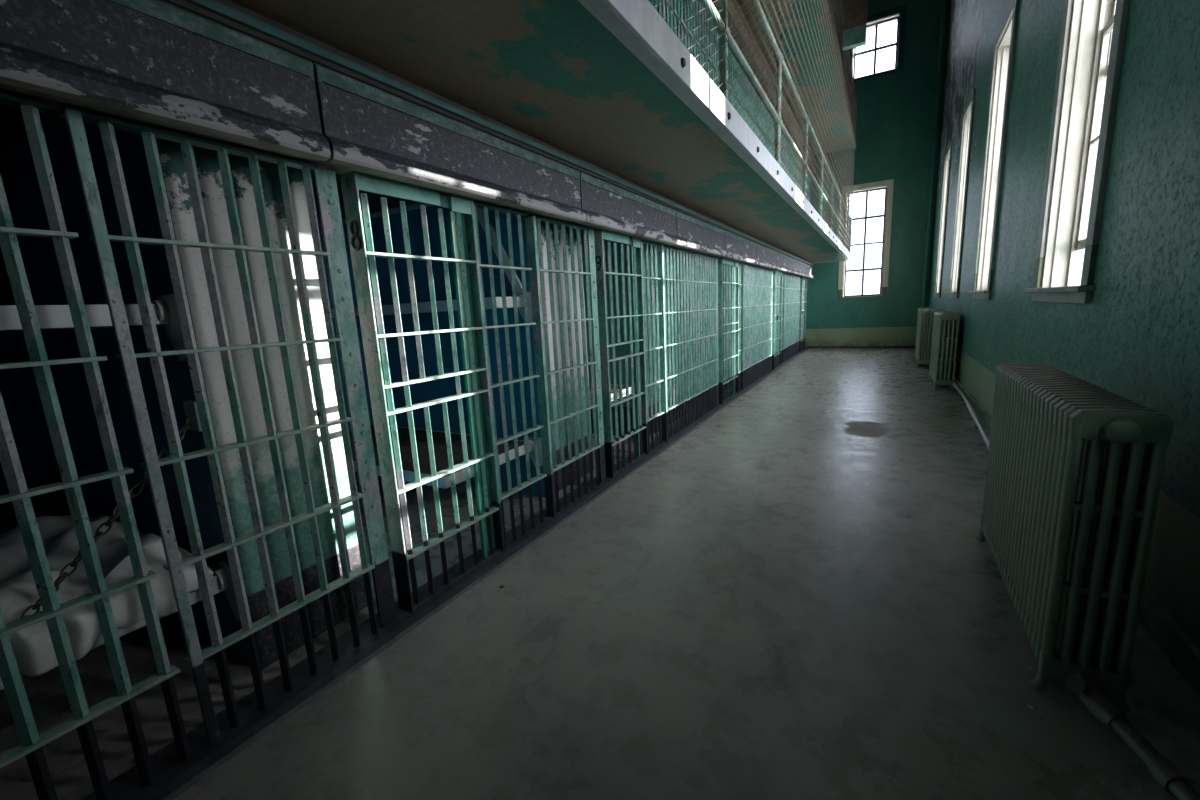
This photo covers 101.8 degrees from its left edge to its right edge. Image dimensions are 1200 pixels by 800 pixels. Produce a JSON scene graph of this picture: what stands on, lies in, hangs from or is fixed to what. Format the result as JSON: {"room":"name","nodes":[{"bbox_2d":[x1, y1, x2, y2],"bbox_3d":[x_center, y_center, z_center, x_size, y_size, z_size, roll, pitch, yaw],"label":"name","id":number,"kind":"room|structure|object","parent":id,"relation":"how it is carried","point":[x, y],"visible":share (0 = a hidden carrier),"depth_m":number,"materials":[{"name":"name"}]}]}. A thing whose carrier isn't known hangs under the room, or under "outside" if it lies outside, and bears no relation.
{"room":"prison interior","nodes":[
{"label":"prison interior","id":0,"kind":"room"},
{"bbox_2d":[0,122,367,669],"bbox_3d":[-2.353,-0.108,2.705,2.130,2.460,0.550,3,12,30],"label":"wall pier","id":1,"kind":"object","parent":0,"point":[19,177],"visible":0.39,"depth_m":2.20,"materials":[{"name":"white paint"}]},
{"bbox_2d":[0,294,186,360],"bbox_3d":[-2.737,-0.243,1.997,2.050,0.259,0.975,3,12,30],"label":"bunk","id":2,"kind":"object","parent":1,"relation":"attached to","point":[51,318],"visible":0.66,"depth_m":1.78,"materials":[{"name":"white metal"}]},
{"bbox_2d":[21,400,201,617],"bbox_3d":[-1.816,0.423,1.768,0.100,0.726,0.698,3,12,30],"label":"chain","id":3,"kind":"object","parent":1,"relation":"hanging from","point":[192,421],"visible":0.59,"depth_m":1.83,"materials":[{"name":"brown metal"}]},
{"bbox_2d":[0,505,241,689],"bbox_3d":[-2.664,0.882,2.195,2.090,0.259,0.975,3,12,30],"label":"bunk","id":4,"kind":"object","parent":1,"relation":"attached to","point":[222,580],"visible":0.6,"depth_m":2.10,"materials":[{"name":"white metal"}]},
{"bbox_2d":[0,515,212,676],"bbox_3d":[-2.300,0.738,1.932,1.124,0.307,0.860,3,12,30],"label":"mattress","id":5,"kind":"object","parent":4,"relation":"on","point":[32,646],"visible":0.63,"depth_m":1.86,"materials":[{"name":"white fabric"}]},
{"bbox_2d":[0,215,373,521],"bbox_3d":[-0.843,-4.672,7.315,0.250,9.600,19.700,3,12,30],"label":"wall","id":6,"kind":"structure","parent":0,"point":[18,386],"depth_m":2.95,"materials":[{"name":"blue paint"}]},
{"bbox_2d":[0,104,418,218],"bbox_3d":[0.312,-2.345,7.141,2.150,0.060,19.700,3,12,30],"label":"ceiling","id":7,"kind":"structure","parent":0,"point":[12,126],"depth_m":2.42,"materials":[{"name":"paint"}]},
{"bbox_2d":[0,87,806,277],"bbox_3d":[1.400,-2.063,6.391,0.108,0.312,19.400,3,12,30],"label":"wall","id":8,"kind":"structure","parent":0,"point":[54,105],"depth_m":1.68,"materials":[{"name":"metal"}]},
{"bbox_2d":[0,0,330,160],"bbox_3d":[-1.543,-0.912,1.062,0.164,0.347,1.838,3,12,30],"label":"beam","id":9,"kind":"structure","parent":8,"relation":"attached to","point":[160,62],"depth_m":1.42,"materials":[{"name":"metal"}]},
{"bbox_2d":[310,62,585,222],"bbox_3d":[-0.628,-1.249,2.634,0.164,0.347,1.838,3,12,30],"label":"housing","id":10,"kind":"object","parent":8,"relation":"attached to","point":[368,129],"visible":0.91,"depth_m":2.27,"materials":[{"name":"metal"}]},
{"bbox_2d":[183,0,813,265],"bbox_3d":[1.561,-2.239,6.260,0.024,0.028,19.400,3,12,30],"label":"pipe","id":11,"kind":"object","parent":8,"relation":"attached to","point":[213,6],"depth_m":2.07,"materials":[{"name":"metal"}]},
{"bbox_2d":[569,171,679,245],"bbox_3d":[0.287,-1.585,4.206,0.164,0.347,1.838,3,12,30],"label":"housing","id":12,"kind":"object","parent":8,"relation":"attached to","point":[607,206],"visible":0.94,"depth_m":3.95,"materials":[{"name":"metal"}]},
{"bbox_2d":[667,211,726,256],"bbox_3d":[1.182,-1.915,5.744,0.164,0.347,1.758,3,12,30],"label":"housing","id":13,"kind":"object","parent":8,"relation":"attached to","point":[694,234],"visible":0.94,"depth_m":5.57,"materials":[{"name":"metal"}]},
{"bbox_2d":[718,230,758,264],"bbox_3d":[2.090,-2.249,7.304,0.164,0.347,1.888,3,12,30],"label":"housing","id":14,"kind":"object","parent":8,"relation":"attached to","point":[740,249],"visible":0.9,"depth_m":7.15,"materials":[{"name":"metal"}]},
{"bbox_2d":[752,244,778,269],"bbox_3d":[3.029,-2.595,8.918,0.164,0.347,1.888,3,12,30],"label":"housing","id":15,"kind":"object","parent":8,"relation":"attached to","point":[767,258],"visible":0.85,"depth_m":8.79,"materials":[{"name":"metal"}]},
{"bbox_2d":[773,253,793,273],"bbox_3d":[3.969,-2.941,10.533,0.164,0.347,1.888,3,12,30],"label":"housing","id":16,"kind":"object","parent":8,"relation":"attached to","point":[785,263],"visible":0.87,"depth_m":10.43,"materials":[{"name":"metal"}]},
{"bbox_2d":[790,259,804,275],"bbox_3d":[4.909,-3.287,12.148,0.164,0.347,1.888,3,12,30],"label":"housing","id":17,"kind":"object","parent":8,"relation":"attached to","point":[798,267],"visible":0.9,"depth_m":12.03,"materials":[{"name":"metal"}]},
{"bbox_2d":[802,263,813,277],"bbox_3d":[5.849,-3.633,13.762,0.164,0.347,1.888,3,12,30],"label":"housing","id":18,"kind":"object","parent":8,"relation":"attached to","point":[808,270],"visible":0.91,"depth_m":13.64,"materials":[{"name":"metal"}]},
{"bbox_2d":[363,205,593,496],"bbox_3d":[-1.230,-0.521,4.634,2.130,2.460,0.750,3,12,30],"label":"wall pier","id":19,"kind":"object","parent":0,"point":[421,392],"visible":0.21,"depth_m":4.20,"materials":[{"name":"blue paint"}]},
{"bbox_2d":[345,202,432,223],"bbox_3d":[-1.489,-1.640,4.092,2.110,0.040,0.020,3,12,30],"label":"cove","id":20,"kind":"object","parent":19,"relation":"attached to","point":[416,205],"visible":0.29,"depth_m":4.25,"materials":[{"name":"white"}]},
{"bbox_2d":[331,207,532,325],"bbox_3d":[-1.498,-1.099,4.028,2.110,1.039,0.325,3,12,30],"label":"bunk","id":21,"kind":"object","parent":19,"relation":"attached to","point":[441,306],"visible":0.48,"depth_m":3.74,"materials":[{"name":"white metal"}]},
{"bbox_2d":[349,425,542,488],"bbox_3d":[-1.584,0.470,4.049,2.090,0.259,0.945,3,12,30],"label":"bunk","id":22,"kind":"object","parent":19,"relation":"attached to","point":[439,438],"visible":0.45,"depth_m":3.82,"materials":[{"name":"fabric"}]},
{"bbox_2d":[0,348,1199,799],"bbox_3d":[2.026,0.276,6.764,6.350,0.200,20.200,3,12,30],"label":"floor","id":23,"kind":"structure","parent":0,"point":[798,597],"depth_m":2.09,"materials":[{"name":"concrete"}]},
{"bbox_2d":[81,347,808,799],"bbox_3d":[1.578,0.151,6.927,0.240,0.030,19.680,3,12,30],"label":"curb","id":24,"kind":"object","parent":23,"relation":"on","point":[173,777],"visible":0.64,"depth_m":2.11,"materials":[{"name":"paint"}]},
{"bbox_2d":[0,92,190,799],"bbox_3d":[-1.705,0.297,1.165,0.058,2.100,0.885,3,12,30],"label":"cell bars","id":25,"kind":"object","parent":24,"relation":"on","point":[32,742],"visible":1,"depth_m":1.41,"materials":[{"name":"teal paint"}]},
{"bbox_2d":[58,107,377,747],"bbox_3d":[-1.291,0.149,1.871,0.063,2.105,0.716,3,12,30],"label":"panel","id":26,"kind":"object","parent":24,"relation":"on","point":[74,118],"visible":1,"depth_m":1.74,"materials":[{"name":"teal paint"}]},
{"bbox_2d":[313,168,396,628],"bbox_3d":[-1.120,0.073,2.232,0.085,2.105,0.088,3,12,30],"label":"post","id":27,"kind":"object","parent":24,"relation":"on","point":[325,180],"visible":0.97,"depth_m":2.19,"materials":[{"name":"green metal"}]},
{"bbox_2d":[340,171,505,612],"bbox_3d":[-0.874,-0.016,2.613,0.103,2.108,0.727,3,12,30],"label":"door","id":28,"kind":"structure","parent":24,"relation":"on","point":[461,217],"depth_m":2.52,"materials":[{"name":"teal paint"}]},
{"bbox_2d":[474,201,546,546],"bbox_3d":[-0.558,-0.124,3.134,0.058,2.100,0.500,3,12,30],"label":"panel","id":29,"kind":"object","parent":24,"relation":"on","point":[486,207],"visible":0.94,"depth_m":3.11,"materials":[{"name":"teal paint"}]},
{"bbox_2d":[525,215,601,516],"bbox_3d":[-0.230,-0.243,3.699,0.068,2.105,0.748,3,12,30],"label":"panel","id":30,"kind":"object","parent":24,"relation":"on","point":[550,467],"visible":0.94,"depth_m":3.56,"materials":[{"name":"teal paint"}]},
{"bbox_2d":[587,230,605,482],"bbox_3d":[-0.048,-0.322,4.074,0.085,2.105,0.088,3,12,30],"label":"post","id":31,"kind":"object","parent":24,"relation":"on","point":[590,233],"visible":0.87,"depth_m":4.04,"materials":[{"name":"green metal"}]},
{"bbox_2d":[594,229,647,477],"bbox_3d":[0.207,-0.414,4.469,0.103,2.108,0.768,3,12,30],"label":"door","id":32,"kind":"structure","parent":24,"relation":"on","point":[634,259],"depth_m":4.42,"materials":[{"name":"teal paint"}]},
{"bbox_2d":[641,240,663,451],"bbox_3d":[0.527,-0.524,5.000,0.058,2.100,0.470,3,12,30],"label":"panel","id":33,"kind":"object","parent":24,"relation":"on","point":[646,243],"visible":0.9,"depth_m":5.00,"materials":[{"name":"teal paint"}]},
{"bbox_2d":[657,245,717,440],"bbox_3d":[1.159,-0.754,6.086,0.068,2.105,2.005,3,12,30],"label":"panel","id":34,"kind":"object","parent":24,"relation":"on","point":[702,279],"visible":0.88,"depth_m":5.91,"materials":[{"name":"teal paint"}]},
{"bbox_2d":[716,258,718,405],"bbox_3d":[1.651,-0.947,6.993,0.085,2.105,0.088,3,12,30],"label":"post","id":35,"kind":"object","parent":24,"relation":"on","point":[717,386],"visible":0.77,"depth_m":6.96,"materials":[{"name":"green metal"}]},
{"bbox_2d":[718,258,738,403],"bbox_3d":[1.965,-1.061,7.490,0.103,2.108,0.940,3,12,30],"label":"door","id":36,"kind":"structure","parent":24,"relation":"on","point":[723,380],"depth_m":7.42,"materials":[{"name":"teal paint"}]},
{"bbox_2d":[739,262,742,390],"bbox_3d":[2.278,-1.169,8.008,0.058,2.100,0.270,3,12,30],"label":"panel","id":37,"kind":"object","parent":24,"relation":"on","point":[740,284],"visible":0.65,"depth_m":8.05,"materials":[{"name":"teal paint"}]},
{"bbox_2d":[741,263,772,389],"bbox_3d":[2.997,-1.431,9.243,0.068,2.105,2.555,3,12,30],"label":"panel","id":38,"kind":"object","parent":24,"relation":"on","point":[756,287],"visible":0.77,"depth_m":9.01,"materials":[{"name":"teal paint"}]},
{"bbox_2d":[771,271,772,364],"bbox_3d":[3.624,-1.673,10.384,0.085,2.105,0.088,3,12,30],"label":"post","id":39,"kind":"object","parent":24,"relation":"on","point":[772,271],"visible":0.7,"depth_m":10.36,"materials":[{"name":"green metal"}]},
{"bbox_2d":[771,270,781,369],"bbox_3d":[3.903,-1.775,10.821,0.103,2.108,0.800,3,12,30],"label":"door","id":40,"kind":"structure","parent":24,"relation":"on","point":[777,279],"depth_m":10.77,"materials":[{"name":"teal paint"}]},
{"bbox_2d":[781,272,783,363],"bbox_3d":[4.199,-1.876,11.310,0.058,2.100,0.340,3,12,30],"label":"panel","id":41,"kind":"object","parent":24,"relation":"on","point":[782,272],"visible":0.49,"depth_m":11.35,"materials":[{"name":"teal paint"}]},
{"bbox_2d":[782,273,800,362],"bbox_3d":[4.948,-2.149,12.595,0.068,2.105,2.605,3,12,30],"label":"panel","id":42,"kind":"object","parent":24,"relation":"on","point":[791,283],"visible":0.87,"depth_m":12.43,"materials":[{"name":"teal paint"}]},
{"bbox_2d":[799,277,805,351],"bbox_3d":[5.874,-2.500,14.208,0.103,2.108,0.830,3,12,30],"label":"door","id":43,"kind":"structure","parent":24,"relation":"on","point":[802,282],"depth_m":14.17,"materials":[{"name":"teal paint"}]},
{"bbox_2d":[804,278,807,347],"bbox_3d":[6.203,-2.613,14.752,0.058,2.100,0.440,3,12,30],"label":"panel","id":44,"kind":"object","parent":24,"relation":"on","point":[806,278],"visible":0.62,"depth_m":14.78,"materials":[{"name":"teal paint"}]},
{"bbox_2d":[914,307,934,366],"bbox_3d":[6.948,-1.360,10.438,0.274,1.207,1.150,3,12,30],"label":"radiator","id":45,"kind":"object","parent":23,"relation":"on","point":[925,314],"visible":0.97,"depth_m":10.03,"materials":[{"name":"metal"}]},
{"bbox_2d":[921,0,947,307],"bbox_3d":[8.785,-6.176,12.838,0.132,9.600,0.132,3,12,30],"label":"riser pipe","id":46,"kind":"object","parent":23,"relation":"on","point":[944,2],"visible":0.89,"depth_m":12.73,"materials":[{"name":"green metal"}]},
{"bbox_2d":[928,311,959,388],"bbox_3d":[5.705,-0.853,8.094,0.294,1.187,1.150,3,12,30],"label":"radiator","id":47,"kind":"object","parent":23,"relation":"on","point":[945,332],"visible":1,"depth_m":7.69,"materials":[{"name":"metal"}]},
{"bbox_2d":[953,383,989,450],"bbox_3d":[4.083,0.294,5.253,0.095,0.111,5.625,4,12,31],"label":"pipe","id":48,"kind":"object","parent":23,"relation":"on","point":[978,425],"visible":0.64,"depth_m":5.53,"materials":[{"name":"metal"}]},
{"bbox_2d":[976,363,1173,711],"bbox_3d":[2.071,0.454,2.262,0.274,1.097,1.388,3,12,30],"label":"radiator","id":49,"kind":"object","parent":23,"relation":"on","point":[1075,466],"visible":1,"depth_m":1.76,"materials":[{"name":"metal"}]},
{"bbox_2d":[1065,671,1199,799],"bbox_3d":[1.507,1.180,0.912,0.236,0.139,1.826,0,11,17],"label":"pipe","id":50,"kind":"object","parent":49,"relation":"attached to","point":[1096,698],"visible":1,"depth_m":1.54,"materials":[{"name":"metal"}]},
{"bbox_2d":[581,230,702,437],"bbox_3d":[0.081,-1.004,6.886,2.130,2.460,2.150,3,12,30],"label":"wall pier","id":51,"kind":"object","parent":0,"point":[620,350],"depth_m":5.66,"materials":[{"name":"teal paint"}]},
{"bbox_2d":[589,384,634,404],"bbox_3d":[-0.634,-0.030,5.667,2.090,0.259,0.975,3,12,30],"label":"bunk","id":52,"kind":"object","parent":51,"relation":"attached to","point":[623,386],"visible":0.11,"depth_m":5.36,"materials":[{"name":"white fabric"}]},
{"bbox_2d":[649,0,695,41],"bbox_3d":[0.240,-5.846,6.433,2.390,7.080,19.700,3,12,30],"label":"wall","id":53,"kind":"structure","parent":0,"point":[649,0],"depth_m":5.04,"materials":[{"name":"teal paint"}]},
{"bbox_2d":[163,0,811,265],"bbox_3d":[1.448,-2.252,6.323,0.240,0.077,19.400,3,12,30],"label":"trim ledge","id":54,"kind":"object","parent":53,"relation":"attached to","point":[185,5],"visible":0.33,"depth_m":2.08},
{"bbox_2d":[230,0,850,262],"bbox_3d":[1.870,-2.318,5.981,1.220,0.155,19.240,3,12,30],"label":"walkway","id":55,"kind":"object","parent":53,"relation":"attached to","point":[609,85],"visible":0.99,"depth_m":2.30,"materials":[{"name":"white metal"}]},
{"bbox_2d":[648,0,810,202],"bbox_3d":[2.462,-3.975,7.924,0.050,2.415,14.550,3,12,30],"label":"panel","id":56,"kind":"object","parent":55,"relation":"on","point":[684,12],"visible":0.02,"depth_m":6.23,"materials":[{"name":"teal paint"}]},
{"bbox_2d":[653,0,854,252],"bbox_3d":[3.305,-4.129,7.206,1.123,2.813,15.185,2,12,26],"label":"mesh railing","id":57,"kind":"object","parent":55,"relation":"on","point":[720,20],"visible":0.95,"depth_m":4.88,"materials":[{"name":"metal"}]},
{"bbox_2d":[737,0,855,155],"bbox_3d":[1.719,-5.235,5.444,1.208,0.155,19.240,3,12,30],"label":"walkway","id":58,"kind":"object","parent":53,"relation":"attached to","point":[774,19],"visible":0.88,"depth_m":8.26,"materials":[{"name":"metal"}]},
{"bbox_2d":[831,0,856,137],"bbox_3d":[3.764,-6.311,7.805,1.126,0.874,12.938,2,12,25],"label":"mesh railing","id":59,"kind":"object","parent":58,"relation":"on","point":[838,10],"visible":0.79,"depth_m":9.56,"materials":[{"name":"metal"}]},
{"bbox_2d":[722,263,732,388],"bbox_3d":[1.935,-1.686,10.073,2.130,2.460,2.750,3,12,30],"label":"wall pier","id":60,"kind":"object","parent":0,"point":[727,327],"depth_m":8.42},
{"bbox_2d":[802,0,950,346],"bbox_3d":[6.531,-6.373,14.514,5.860,9.600,0.450,3,12,30],"label":"wall","id":61,"kind":"structure","parent":0,"point":[894,127],"depth_m":13.43,"materials":[{"name":"green paint"}]},
{"bbox_2d":[809,346,915,347],"bbox_3d":[7.822,-1.576,14.517,3.100,0.050,0.015,3,12,30],"label":"baseboard","id":62,"kind":"structure","parent":61,"relation":"attached to","point":[813,346],"depth_m":14.50,"materials":[{"name":"paint"}]},
{"bbox_2d":[838,179,893,299],"bbox_3d":[7.694,-4.574,14.163,1.280,3.180,0.450,3,12,30],"label":"window","id":63,"kind":"structure","parent":61,"relation":"in","point":[887,185],"depth_m":13.96,"materials":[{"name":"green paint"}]},
{"bbox_2d":[847,4,906,81],"bbox_3d":[7.486,-9.544,13.232,1.340,1.520,0.430,3,12,30],"label":"window","id":64,"kind":"structure","parent":61,"relation":"in","point":[889,16],"depth_m":12.97,"materials":[{"name":"white glass"}]},
{"bbox_2d":[929,0,1199,648],"bbox_3d":[4.364,-4.414,4.516,0.480,9.600,20.400,3,12,30],"label":"wall","id":65,"kind":"structure","parent":0,"point":[1137,338],"depth_m":2.62,"materials":[{"name":"green paint"}]},
{"bbox_2d":[932,140,952,297],"bbox_3d":[7.937,-3.952,10.925,0.535,3.230,1.320,3,12,30],"label":"window","id":66,"kind":"structure","parent":65,"relation":"in","point":[947,161],"depth_m":11.28,"materials":[{"name":"grey paint"}]},
{"bbox_2d":[946,89,975,298],"bbox_3d":[6.444,-3.402,8.359,0.535,3.230,1.280,3,12,30],"label":"window","id":67,"kind":"structure","parent":65,"relation":"in","point":[967,122],"depth_m":8.69,"materials":[{"name":"grey paint"}]},
{"bbox_2d":[968,0,1018,299],"bbox_3d":[5.004,-2.872,5.886,0.535,3.230,1.320,3,12,30],"label":"window","id":68,"kind":"structure","parent":65,"relation":"in","point":[1004,60],"depth_m":6.23,"materials":[{"name":"grey paint"}]},
{"bbox_2d":[1024,0,1129,303],"bbox_3d":[3.399,-2.281,3.128,0.535,3.230,1.330,3,12,30],"label":"window","id":69,"kind":"structure","parent":65,"relation":"in","point":[1095,50],"depth_m":3.62,"materials":[{"name":"grey paint"}]},
{"bbox_2d":[955,376,1199,698],"bbox_3d":[4.296,0.253,5.367,0.030,0.130,19.680,3,12,30],"label":"baseboard","id":70,"kind":"structure","parent":65,"relation":"attached to","point":[1181,651],"depth_m":1.99,"materials":[{"name":"green paint"}]},
{"bbox_3d":[1.544,-9.349,4.983,6.350,0.200,20.200,3,12,30],"label":"ceiling","id":71,"kind":"structure","parent":0,"visible":0},
{"bbox_2d":[843,0,867,50],"bbox_3d":[4.134,-7.852,7.750,0.340,4.000,0.130,3,12,30],"label":"box","id":72,"kind":"object","parent":71,"relation":"attached to","point":[855,11],"visible":1,"depth_m":8.01,"materials":[{"name":"metal"}]},
{"bbox_3d":[-3.173,-2.712,-2.646,6.350,9.600,0.250,3,12,30],"label":"wall","id":73,"kind":"structure","parent":0,"visible":0},
{"bbox_2d":[711,0,815,172],"bbox_3d":[1.336,-4.905,5.732,0.145,0.300,19.250,3,12,30],"label":"trim","id":74,"kind":"structure","parent":73,"relation":"attached to","point":[731,8],"depth_m":7.55,"materials":[{"name":"metal"}]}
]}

